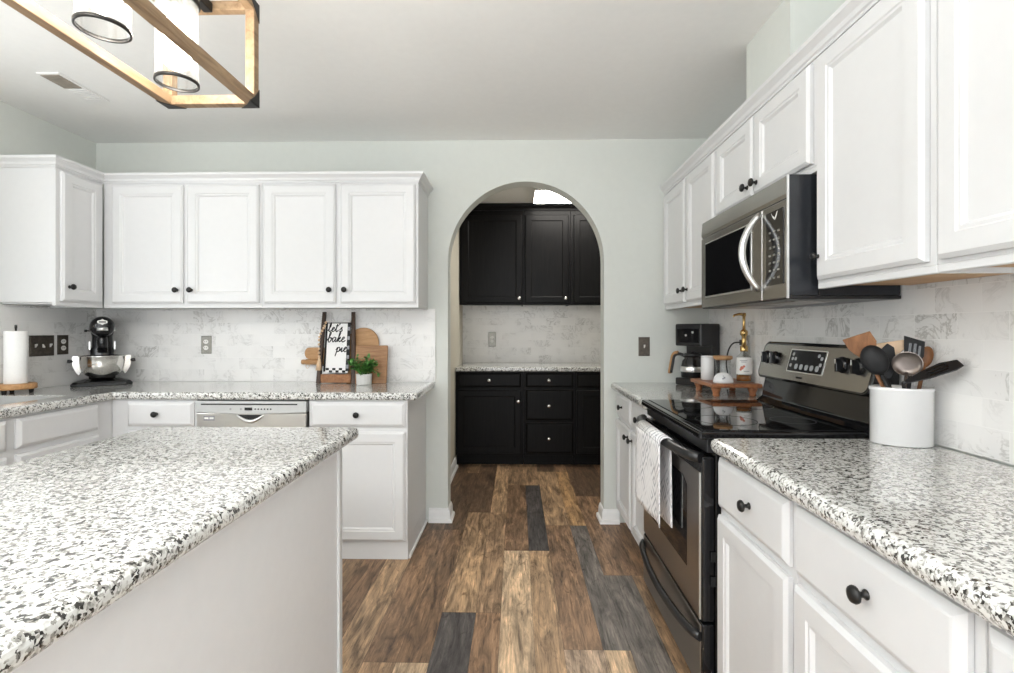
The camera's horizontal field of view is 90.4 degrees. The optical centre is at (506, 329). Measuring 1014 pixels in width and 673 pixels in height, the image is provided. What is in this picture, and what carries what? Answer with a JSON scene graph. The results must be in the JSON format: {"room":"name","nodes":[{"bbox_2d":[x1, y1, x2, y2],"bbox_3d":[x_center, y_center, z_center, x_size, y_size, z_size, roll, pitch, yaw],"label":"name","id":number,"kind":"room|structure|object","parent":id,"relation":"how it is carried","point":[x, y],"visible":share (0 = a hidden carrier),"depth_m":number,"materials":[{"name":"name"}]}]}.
{"room":"kitchen","nodes":[
{"label":"kitchen","id":0,"kind":"room"},
{"bbox_2d":[0,101,95,391],"bbox_3d":[-2.818,0.007,0.910,0.100,2.490,5.112,0,0,1],"label":"wall","id":1,"kind":"structure","parent":0,"point":[22,132],"depth_m":2.93,"materials":[{"name":"paint"}]},
{"bbox_2d":[0,304,95,392],"bbox_3d":[-2.728,0.100,2.637,0.011,0.476,1.369,0,0,1],"label":"tiled wall","id":2,"kind":"structure","parent":1,"relation":"attached to","point":[54,370],"depth_m":3.00,"materials":[{"name":"tile"}]},
{"bbox_2d":[29,335,53,356],"bbox_3d":[-2.707,0.092,2.938,0.018,0.120,0.152,0,0,1],"label":"light switch","id":3,"kind":"object","parent":2,"relation":"attached to","point":[42,345],"visible":1,"depth_m":2.93,"materials":[{"name":"brown metal"}]},
{"bbox_2d":[57,335,67,354],"bbox_3d":[-2.709,0.090,3.073,0.009,0.118,0.074,0,0,1],"label":"wall outlet","id":4,"kind":"object","parent":2,"relation":"attached to","point":[62,340],"visible":1,"depth_m":3.06,"materials":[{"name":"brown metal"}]},
{"bbox_2d":[0,167,102,307],"bbox_3d":[-2.546,-0.502,2.853,0.364,0.742,0.309,0,0,1],"label":"upper cabinet","id":5,"kind":"object","parent":1,"relation":"attached to","point":[51,218],"visible":1,"depth_m":2.70,"materials":[{"name":"white paint"}]},
{"bbox_2d":[0,0,782,210],"bbox_3d":[-0.657,-1.278,1.838,4.385,0.080,7.050,0,0,1],"label":"ceiling","id":6,"kind":"structure","parent":0,"point":[330,70],"depth_m":2.40,"materials":[{"name":"paint"}]},
{"bbox_2d":[36,72,108,101],"bbox_3d":[-2.203,-1.232,2.565,0.112,0.011,0.305,0,0,1],"label":"ceiling vent","id":7,"kind":"object","parent":6,"relation":"in","point":[57,78],"visible":1,"depth_m":2.53,"materials":[{"name":"white metal"}]},
{"bbox_2d":[0,0,259,108],"bbox_3d":[-0.926,-0.961,0.995,0.287,0.551,1.156,0,0,1],"label":"pendant light","id":8,"kind":"object","parent":6,"relation":"hanging from","point":[178,48],"visible":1,"depth_m":1.38,"materials":[{"name":"brown wood"}]},
{"bbox_2d":[169,0,184,14],"bbox_3d":[-0.918,-0.905,1.401,0.036,0.041,0.036,0,0,1],"label":"bulb","id":9,"kind":"object","parent":8,"relation":"attached to","point":[175,6],"depth_m":1.39,"materials":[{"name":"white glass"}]},
{"bbox_2d":[532,188,570,203],"bbox_3d":[0.558,-1.220,4.570,0.640,0.035,0.450,0,0,1],"label":"recessed light","id":10,"kind":"object","parent":6,"relation":"in","point":[539,195],"visible":0.48,"depth_m":4.57,"materials":[{"name":"white paint"}]},
{"bbox_2d":[96,139,708,522],"bbox_3d":[-0.702,0.007,3.361,4.038,2.490,0.130,0,0,1],"label":"wall","id":11,"kind":"structure","parent":0,"point":[615,184],"depth_m":3.28,"materials":[{"name":"paint"}]},
{"bbox_2d":[104,183,286,309],"bbox_3d":[-1.929,-0.502,3.132,0.954,0.742,0.372,0,0,1],"label":"upper cabinet","id":12,"kind":"object","parent":11,"relation":"attached to","point":[185,245],"visible":0.97,"depth_m":2.98,"materials":[{"name":"white paint"}]},
{"bbox_2d":[96,309,435,381],"bbox_3d":[-1.594,0.100,3.307,2.254,0.476,0.011,0,0,1],"label":"tiled wall","id":13,"kind":"structure","parent":11,"relation":"attached to","point":[250,345],"depth_m":3.30,"materials":[{"name":"tile"}]},
{"bbox_2d":[201,336,211,353],"bbox_3d":[-1.975,0.097,3.303,0.068,0.116,0.009,0,0,1],"label":"wall outlet","id":14,"kind":"object","parent":13,"relation":"attached to","point":[206,341],"visible":1,"depth_m":3.30,"materials":[{"name":"grey plastic"}]},
{"bbox_2d":[262,182,427,309],"bbox_3d":[-0.985,-0.502,3.114,0.930,0.742,0.372,0,0,1],"label":"upper cabinet","id":15,"kind":"object","parent":11,"relation":"attached to","point":[361,244],"visible":1,"depth_m":2.97,"materials":[{"name":"white paint"}]},
{"bbox_2d":[0,154,432,195],"bbox_3d":[-1.602,-0.902,2.953,2.313,0.056,0.354,0,0,-8],"label":"crown molding","id":16,"kind":"structure","parent":15,"relation":"attached to","point":[48,160],"depth_m":2.96,"materials":[{"name":"white paint"}]},
{"bbox_2d":[596,502,619,524],"bbox_3d":[0.665,1.207,3.320,0.128,0.090,0.160,0,0,1],"label":"baseboard","id":17,"kind":"structure","parent":11,"relation":"attached to","point":[605,516],"depth_m":3.26,"materials":[{"name":"white paint"}]},
{"bbox_2d":[638,337,649,355],"bbox_3d":[0.889,0.107,3.255,0.072,0.122,0.018,0,0,1],"label":"light switch","id":18,"kind":"object","parent":11,"relation":"attached to","point":[643,342],"visible":1,"depth_m":3.26,"materials":[{"name":"brown metal"}]},
{"bbox_2d":[451,228,462,463],"bbox_3d":[-0.532,0.007,4.343,0.100,2.490,1.837,0,0,1],"label":"wall","id":19,"kind":"structure","parent":0,"point":[456,308],"depth_m":4.65,"materials":[{"name":"paint"}]},
{"bbox_2d":[428,457,457,522],"bbox_3d":[-0.420,1.207,3.935,0.154,0.090,1.348,0,0,1],"label":"baseboard","id":20,"kind":"structure","parent":19,"relation":"attached to","point":[436,515],"depth_m":3.28,"materials":[{"name":"white paint"}]},
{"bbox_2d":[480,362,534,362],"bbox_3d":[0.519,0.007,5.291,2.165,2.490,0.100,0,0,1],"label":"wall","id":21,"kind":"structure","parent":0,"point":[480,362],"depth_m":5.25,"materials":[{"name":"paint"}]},
{"bbox_2d":[460,211,522,305],"bbox_3d":[-0.151,-0.707,5.061,0.625,0.922,0.359,0,0,1],"label":"upper cabinet","id":22,"kind":"object","parent":21,"relation":"attached to","point":[491,242],"visible":0.98,"depth_m":4.92,"materials":[{"name":"black wood"}]},
{"bbox_2d":[463,305,600,362],"bbox_3d":[0.518,0.040,5.235,1.963,0.596,0.010,0,0,1],"label":"tiled wall","id":23,"kind":"structure","parent":21,"relation":"attached to","point":[525,333],"depth_m":5.24,"materials":[{"name":"tile"}]},
{"bbox_2d":[488,332,495,346],"bbox_3d":[-0.154,0.097,5.238,0.078,0.150,0.009,0,0,1],"label":"wall outlet","id":24,"kind":"object","parent":23,"relation":"attached to","point":[491,335],"visible":1,"depth_m":5.24,"materials":[{"name":"grey plastic"}]},
{"bbox_2d":[523,211,569,305],"bbox_3d":[0.392,-0.707,5.051,0.460,0.922,0.359,0,0,1],"label":"upper cabinet","id":25,"kind":"object","parent":21,"relation":"attached to","point":[546,234],"visible":0.99,"depth_m":4.91,"materials":[{"name":"black wood"}]},
{"bbox_2d":[570,210,600,304],"bbox_3d":[0.944,-0.707,5.040,0.640,0.922,0.359,0,0,1],"label":"upper cabinet","id":26,"kind":"object","parent":21,"relation":"attached to","point":[585,263],"visible":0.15,"depth_m":4.90,"materials":[{"name":"black wood"}]},
{"bbox_2d":[472,203,578,210],"bbox_3d":[0.397,-1.202,4.908,1.729,0.066,0.037,0,0,1],"label":"crown molding","id":27,"kind":"structure","parent":26,"relation":"attached to","point":[482,206],"depth_m":4.91,"materials":[{"name":"black wood"}]},
{"bbox_2d":[342,458,690,672],"bbox_3d":[-0.638,1.282,1.813,4.554,0.060,7.000,0,0,1],"label":"floor","id":28,"kind":"structure","parent":0,"point":[525,576],"depth_m":2.38,"materials":[{"name":"wood"}]},
{"bbox_2d":[0,400,111,466],"bbox_3d":[-2.427,0.767,2.256,0.607,0.770,1.018,0,0,1],"label":"base cabinet","id":29,"kind":"object","parent":28,"relation":"on","point":[28,436],"visible":0.12,"depth_m":2.38,"materials":[{"name":"white paint"}]},
{"bbox_2d":[0,382,433,418],"bbox_3d":[-1.606,0.359,2.496,2.237,0.042,1.609,0,0,1],"label":"countertop","id":30,"kind":"structure","parent":29,"relation":"on","point":[69,396],"depth_m":2.73,"materials":[{"name":"stone"}]},
{"bbox_2d":[0,325,37,394],"bbox_3d":[-2.631,0.155,2.696,0.172,0.366,0.172,0,0,1],"label":"paper towel holder","id":31,"kind":"object","parent":30,"relation":"on","point":[30,386],"visible":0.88,"depth_m":2.65,"materials":[{"name":"brown wood"}]},
{"bbox_2d":[3,331,27,383],"bbox_3d":[-2.631,0.145,2.696,0.096,0.280,0.096,0,0,1],"label":"paper towel roll","id":32,"kind":"object","parent":31,"relation":"on","point":[15,343],"visible":1,"depth_m":2.66,"materials":[{"name":"white paper"}]},
{"bbox_2d":[0,396,59,404],"bbox_3d":[-2.475,0.450,2.210,0.425,0.220,0.825,0,0,1],"label":"sink","id":33,"kind":"object","parent":30,"relation":"in","point":[4,400],"visible":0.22,"depth_m":2.59,"materials":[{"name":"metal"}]},
{"bbox_2d":[67,316,135,386],"bbox_3d":[-2.513,0.127,3.125,0.329,0.422,0.319,0,0,-39],"label":"stand mixer","id":34,"kind":"object","parent":30,"relation":"on","point":[102,366],"visible":1,"depth_m":3.04,"materials":[{"name":"metal"}]},
{"bbox_2d":[67,354,135,378],"bbox_3d":[-2.490,0.225,3.098,0.263,0.138,0.233,0,0,1],"label":"bowl","id":35,"kind":"object","parent":34,"relation":"on","point":[94,366],"depth_m":3.03,"materials":[{"name":"metal"}]},
{"bbox_2d":[316,312,355,382],"bbox_3d":[-1.083,0.110,3.230,0.250,0.454,0.100,0,0,1],"label":"towel rack","id":36,"kind":"object","parent":30,"relation":"on","point":[320,378],"visible":0.83,"depth_m":3.21,"materials":[{"name":"brown wood"}]},
{"bbox_2d":[305,347,324,358],"bbox_3d":[-1.167,0.151,3.262,0.288,0.075,0.014,0,0,1],"label":"cutting board","id":37,"kind":"object","parent":36,"relation":"on","point":[312,352],"visible":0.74,"depth_m":3.26,"materials":[{"name":"brown wood"}]},
{"bbox_2d":[315,321,326,369],"bbox_3d":[-1.177,0.099,3.183,0.039,0.309,0.082,0,0,19],"label":"bead garland","id":38,"kind":"object","parent":36,"relation":"hanging from","point":[318,366],"visible":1,"depth_m":3.16,"materials":[{"name":"brown wood"}]},
{"bbox_2d":[301,359,349,368],"bbox_3d":[-1.152,0.220,3.261,0.362,0.062,0.036,0,0,1],"label":"rolling pin","id":39,"kind":"object","parent":36,"relation":"on","point":[304,361],"visible":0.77,"depth_m":3.25,"materials":[{"name":"brown wood"}]},
{"bbox_2d":[323,321,350,372],"bbox_3d":[-1.081,0.106,3.219,0.161,0.327,0.080,0,0,1],"label":"tea towel","id":40,"kind":"object","parent":36,"relation":"hanging from","point":[338,333],"visible":0.99,"depth_m":3.20,"materials":[{"name":"white fabric"}]},
{"bbox_2d":[346,328,378,373],"bbox_3d":[-0.934,0.161,3.261,0.205,0.352,0.042,0,0,1],"label":"cutting board","id":41,"kind":"object","parent":30,"relation":"on","point":[364,336],"visible":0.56,"depth_m":3.26,"materials":[{"name":"brown wood"}]},
{"bbox_2d":[346,353,379,384],"bbox_3d":[-0.883,0.239,3.107,0.185,0.195,0.164,0,0,-37],"label":"potted herb","id":42,"kind":"object","parent":30,"relation":"on","point":[362,378],"visible":1,"depth_m":3.09,"materials":[{"name":"plant"}]},
{"bbox_2d":[356,373,371,384],"bbox_3d":[-0.885,0.304,3.118,0.100,0.066,0.100,0,0,1],"label":"pot","id":43,"kind":"object","parent":42,"relation":"attached to","point":[365,379],"depth_m":3.08,"materials":[{"name":"white ceramic"}]},
{"bbox_2d":[355,345,387,382],"bbox_3d":[-0.865,0.218,3.205,0.205,0.238,0.055,0,0,1],"label":"cutting board","id":44,"kind":"object","parent":30,"relation":"on","point":[378,352],"visible":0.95,"depth_m":3.20,"materials":[{"name":"brown wood"}]},
{"bbox_2d":[112,400,199,436],"bbox_3d":[-1.928,0.817,3.007,0.474,0.870,0.598,0,0,1],"label":"base cabinet","id":45,"kind":"object","parent":28,"relation":"on","point":[128,416],"visible":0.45,"depth_m":2.74,"materials":[{"name":"white paint"}]},
{"bbox_2d":[11,449,341,672],"bbox_3d":[-0.904,0.817,0.772,0.668,0.871,1.850,0,0,1],"label":"kitchen island","id":46,"kind":"object","parent":28,"relation":"on","point":[263,593],"visible":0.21,"depth_m":1.09,"materials":[{"name":"paint"}]},
{"bbox_2d":[0,427,358,672],"bbox_3d":[-0.904,0.359,0.793,0.741,0.042,1.952,0,0,1],"label":"island countertop","id":47,"kind":"structure","parent":46,"relation":"on","point":[82,527],"depth_m":0.96,"materials":[{"name":"stone"}]},
{"bbox_2d":[196,400,308,426],"bbox_3d":[-1.383,0.819,3.002,0.604,0.866,0.567,0,0,1],"label":"dishwasher","id":48,"kind":"object","parent":28,"relation":"on","point":[213,413],"visible":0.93,"depth_m":2.73,"materials":[{"name":"metal"}]},
{"bbox_2d":[309,394,425,558],"bbox_3d":[-0.804,0.817,2.985,0.538,0.870,0.598,0,0,1],"label":"base cabinet","id":49,"kind":"object","parent":28,"relation":"on","point":[384,467],"visible":0.56,"depth_m":2.73,"materials":[{"name":"white paint"}]},
{"bbox_2d":[409,519,427,558],"bbox_3d":[-0.528,1.243,3.022,0.011,0.018,0.538,0,0,1],"label":"trim","id":50,"kind":"structure","parent":49,"relation":"attached to","point":[426,521],"depth_m":2.97,"materials":[{"name":"white paint"}]},
{"bbox_2d":[456,371,523,463],"bbox_3d":[-0.154,0.816,4.909,0.625,0.872,0.664,0,0,1],"label":"base cabinet","id":51,"kind":"object","parent":28,"relation":"on","point":[489,404],"visible":0.98,"depth_m":4.62,"materials":[{"name":"black wood"}]},
{"bbox_2d":[455,362,600,371],"bbox_3d":[0.512,0.358,4.908,1.961,0.041,0.643,0,0,1],"label":"countertop","id":52,"kind":"structure","parent":51,"relation":"on","point":[465,366],"depth_m":4.61,"materials":[{"name":"stone"}]},
{"bbox_2d":[523,371,573,463],"bbox_3d":[0.389,0.816,4.898,0.460,0.872,0.664,0,0,1],"label":"base cabinet","id":53,"kind":"object","parent":28,"relation":"on","point":[548,395],"visible":0.96,"depth_m":4.60,"materials":[{"name":"black wood"}]},
{"bbox_2d":[573,372,600,464],"bbox_3d":[0.941,0.816,4.888,0.640,0.872,0.664,0,0,1],"label":"base cabinet","id":54,"kind":"object","parent":28,"relation":"on","point":[587,385],"visible":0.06,"depth_m":4.60,"materials":[{"name":"black wood"}]},
{"bbox_2d":[616,392,651,544],"bbox_3d":[0.982,0.820,2.812,0.649,0.864,0.836,0,0,1],"label":"base cabinet","id":55,"kind":"object","parent":28,"relation":"on","point":[631,510],"visible":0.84,"depth_m":2.86,"materials":[{"name":"white paint"}]},
{"bbox_2d":[611,382,758,409],"bbox_3d":[0.979,0.362,2.828,0.634,0.048,0.868,0,0,1],"label":"countertop","id":56,"kind":"structure","parent":55,"relation":"on","point":[636,392],"depth_m":2.72,"materials":[{"name":"stone"}]},
{"bbox_2d":[668,324,719,386],"bbox_3d":[1.142,0.149,3.117,0.213,0.375,0.253,0,0,-34],"label":"coffee maker","id":57,"kind":"object","parent":56,"relation":"on","point":[699,339],"visible":0.87,"depth_m":3.04,"materials":[{"name":"plastic"}]},
{"bbox_2d":[691,378,761,396],"bbox_3d":[1.157,0.304,2.678,0.252,0.066,0.316,0,0,1],"label":"wooden tray","id":58,"kind":"object","parent":56,"relation":"on","point":[752,387],"visible":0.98,"depth_m":2.55,"materials":[{"name":"brown wood"}]},
{"bbox_2d":[701,355,713,379],"bbox_3d":[1.093,0.204,2.744,0.069,0.132,0.069,0,0,1],"label":"canister","id":59,"kind":"object","parent":58,"relation":"on","point":[707,361],"visible":0.91,"depth_m":2.71,"materials":[{"name":"white ceramic"}]},
{"bbox_2d":[713,355,732,367],"bbox_3d":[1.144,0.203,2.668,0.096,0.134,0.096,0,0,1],"label":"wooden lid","id":60,"kind":"object","parent":58,"relation":"on","point":[716,357],"visible":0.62,"depth_m":2.63,"materials":[{"name":"brown wood"}]},
{"bbox_2d":[713,372,733,383],"bbox_3d":[1.105,0.243,2.571,0.098,0.055,0.064,0,0,1],"label":"ornament","id":61,"kind":"object","parent":58,"relation":"on","point":[722,377],"visible":1,"depth_m":2.55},
{"bbox_2d":[733,313,751,380],"bbox_3d":[1.221,0.090,2.627,0.107,0.360,0.077,0,0,1],"label":"soap bottle","id":62,"kind":"object","parent":58,"relation":"on","point":[743,365],"visible":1,"depth_m":2.61,"materials":[{"name":"clear glass"}]},
{"bbox_2d":[726,340,741,372],"bbox_3d":[1.254,0.192,2.814,0.064,0.280,0.232,0,0,1],"label":"power cord","id":63,"kind":"object","parent":56,"relation":"on","point":[740,341],"visible":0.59,"depth_m":2.76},
{"bbox_2d":[717,457,797,672],"bbox_3d":[0.954,0.820,1.388,0.649,0.864,0.439,0,0,1],"label":"base cabinet","id":64,"kind":"object","parent":28,"relation":"on","point":[757,576],"visible":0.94,"depth_m":1.36,"materials":[{"name":"white paint"}]},
{"bbox_2d":[636,341,898,672],"bbox_3d":[0.922,0.653,2.006,0.708,1.199,0.764,0,0,1],"label":"range","id":65,"kind":"object","parent":28,"relation":"on","point":[811,390],"visible":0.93,"depth_m":1.81,"materials":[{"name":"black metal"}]},
{"bbox_2d":[635,420,672,527],"bbox_3d":[0.585,0.564,2.032,0.069,0.347,0.395,0,0,1],"label":"tea towel","id":66,"kind":"object","parent":65,"relation":"hanging from","point":[653,474],"visible":0.97,"depth_m":1.96,"materials":[{"name":"white fabric"}]},
{"bbox_2d":[795,505,988,672],"bbox_3d":[0.946,0.820,0.932,0.649,0.864,0.470,0,0,1],"label":"base cabinet","id":67,"kind":"object","parent":28,"relation":"on","point":[857,610],"visible":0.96,"depth_m":0.91,"materials":[{"name":"white paint"}]},
{"bbox_2d":[989,623,1013,672],"bbox_3d":[0.936,0.820,0.439,0.649,0.864,0.513,0,0,1],"label":"base cabinet","id":68,"kind":"object","parent":28,"relation":"on","point":[1001,644],"visible":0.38,"depth_m":0.66,"materials":[{"name":"white paint"}]},
{"bbox_2d":[711,438,1013,637],"bbox_3d":[0.937,0.362,0.685,0.634,0.048,1.805,0,0,1],"label":"countertop","id":69,"kind":"structure","parent":68,"relation":"on","point":[945,517],"depth_m":1.00,"materials":[{"name":"stone"}]},
{"bbox_2d":[869,384,934,447],"bbox_3d":[1.169,0.253,1.493,0.151,0.169,0.122,0,0,1],"label":"utensil crock","id":70,"kind":"object","parent":69,"relation":"on","point":[899,416],"visible":0.94,"depth_m":1.45,"materials":[{"name":"white ceramic"}]},
{"bbox_2d":[843,331,884,386],"bbox_3d":[1.108,0.164,1.506,0.174,0.321,0.031,0,0,19],"label":"wooden turner","id":71,"kind":"object","parent":70,"relation":"in","point":[855,344],"visible":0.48,"depth_m":1.52,"materials":[{"name":"brown wood"}]},
{"bbox_2d":[860,345,890,387],"bbox_3d":[1.124,0.185,1.476,0.146,0.280,0.032,0,0,13],"label":"ladle","id":72,"kind":"object","parent":70,"relation":"in","point":[873,358],"visible":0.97,"depth_m":1.48,"materials":[{"name":"black plastic"}]},
{"bbox_2d":[882,344,894,387],"bbox_3d":[1.159,0.182,1.525,0.072,0.282,0.015,0,0,39],"label":"spatula","id":73,"kind":"object","parent":70,"relation":"in","point":[888,349],"visible":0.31,"depth_m":1.52,"materials":[{"name":"black plastic"}]},
{"bbox_2d":[876,340,903,354],"bbox_3d":[1.163,0.176,1.529,0.073,0.294,0.034,0,0,33],"label":"wooden spatula","id":74,"kind":"object","parent":70,"relation":"in","point":[898,345],"visible":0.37,"depth_m":1.53,"materials":[{"name":"brown wood"}]},
{"bbox_2d":[891,352,923,388],"bbox_3d":[1.174,0.193,1.476,0.074,0.259,0.016,0,0,40],"label":"ladle","id":75,"kind":"object","parent":70,"relation":"in","point":[906,364],"visible":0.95,"depth_m":1.48,"materials":[{"name":"silver metal"}]},
{"bbox_2d":[904,336,924,388],"bbox_3d":[1.205,0.170,1.500,0.066,0.306,0.018,0,0,10],"label":"slotted turner","id":76,"kind":"object","parent":70,"relation":"in","point":[913,345],"visible":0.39,"depth_m":1.50,"materials":[{"name":"black plastic"}]},
{"bbox_2d":[917,346,933,388],"bbox_3d":[1.224,0.186,1.497,0.074,0.275,0.024,0,0,1],"label":"wooden spoon","id":77,"kind":"object","parent":70,"relation":"in","point":[927,359],"visible":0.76,"depth_m":1.49,"materials":[{"name":"brown wood"}]},
{"bbox_2d":[901,360,963,388],"bbox_3d":[1.197,0.163,1.419,0.135,0.162,0.035,0,0,40],"label":"long turner","id":78,"kind":"object","parent":70,"relation":"in","point":[942,368],"visible":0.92,"depth_m":1.41,"materials":[{"name":"black plastic"}]},
{"bbox_2d":[709,273,1013,466],"bbox_3d":[1.319,0.007,0.831,0.100,2.490,5.112,0,0,1],"label":"wall","id":79,"kind":"structure","parent":0,"point":[959,451],"depth_m":1.39,"materials":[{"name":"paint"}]},
{"bbox_2d":[663,150,716,309],"bbox_3d":[1.129,-0.502,2.828,0.330,0.742,0.857,0,0,1],"label":"upper cabinet","id":80,"kind":"object","parent":79,"relation":"attached to","point":[691,203],"visible":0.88,"depth_m":2.77,"materials":[{"name":"white paint"}]},
{"bbox_2d":[660,0,879,194],"bbox_3d":[0.978,-0.902,1.671,0.038,0.056,3.178,0,0,1],"label":"crown molding","id":81,"kind":"structure","parent":80,"relation":"attached to","point":[849,12],"depth_m":1.79,"materials":[{"name":"white paint"}]},
{"bbox_2d":[743,335,749,356],"bbox_3d":[1.289,0.087,2.711,0.009,0.118,0.072,0,0,1],"label":"wall outlet","id":82,"kind":"object","parent":79,"relation":"attached to","point":[745,354],"visible":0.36,"depth_m":2.69,"materials":[{"name":"grey plastic"}]},
{"bbox_2d":[716,57,817,214],"bbox_3d":[1.114,-0.692,2.002,0.330,0.363,0.791,0,0,1],"label":"upper cabinet","id":83,"kind":"object","parent":79,"relation":"attached to","point":[780,140],"visible":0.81,"depth_m":1.86,"materials":[{"name":"white paint"}]},
{"bbox_2d":[746,0,845,99],"bbox_3d":[1.165,-1.062,2.013,0.252,0.349,0.350,0,0,1],"label":"wall","id":84,"kind":"structure","parent":83,"relation":"on","point":[793,22],"depth_m":1.89,"materials":[{"name":"paint"}]},
{"bbox_2d":[701,174,900,308],"bbox_3d":[1.057,-0.301,2.003,0.442,0.408,0.758,0,0,1],"label":"microwave","id":85,"kind":"object","parent":83,"relation":"attached to","point":[756,252],"visible":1,"depth_m":1.75,"materials":[{"name":"metal"}]},
{"bbox_2d":[769,229,779,279],"bbox_3d":[0.904,-0.255,1.703,0.001,0.163,0.070,0,0,1],"label":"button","id":86,"kind":"object","parent":85,"relation":"attached to","point":[774,234],"depth_m":1.70,"materials":[{"name":"grey metal"}]},
{"bbox_2d":[810,0,1013,288],"bbox_3d":[1.106,-0.502,1.377,0.321,0.742,0.455,0,0,1],"label":"upper cabinet","id":87,"kind":"object","parent":79,"relation":"attached to","point":[877,83],"visible":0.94,"depth_m":1.32,"materials":[{"name":"white paint"}]},
{"bbox_2d":[938,0,1013,272],"bbox_3d":[1.093,-0.502,0.921,0.330,0.742,0.454,0,0,1],"label":"upper cabinet","id":88,"kind":"object","parent":79,"relation":"attached to","point":[976,37],"visible":1,"depth_m":1.04,"materials":[{"name":"white paint"}]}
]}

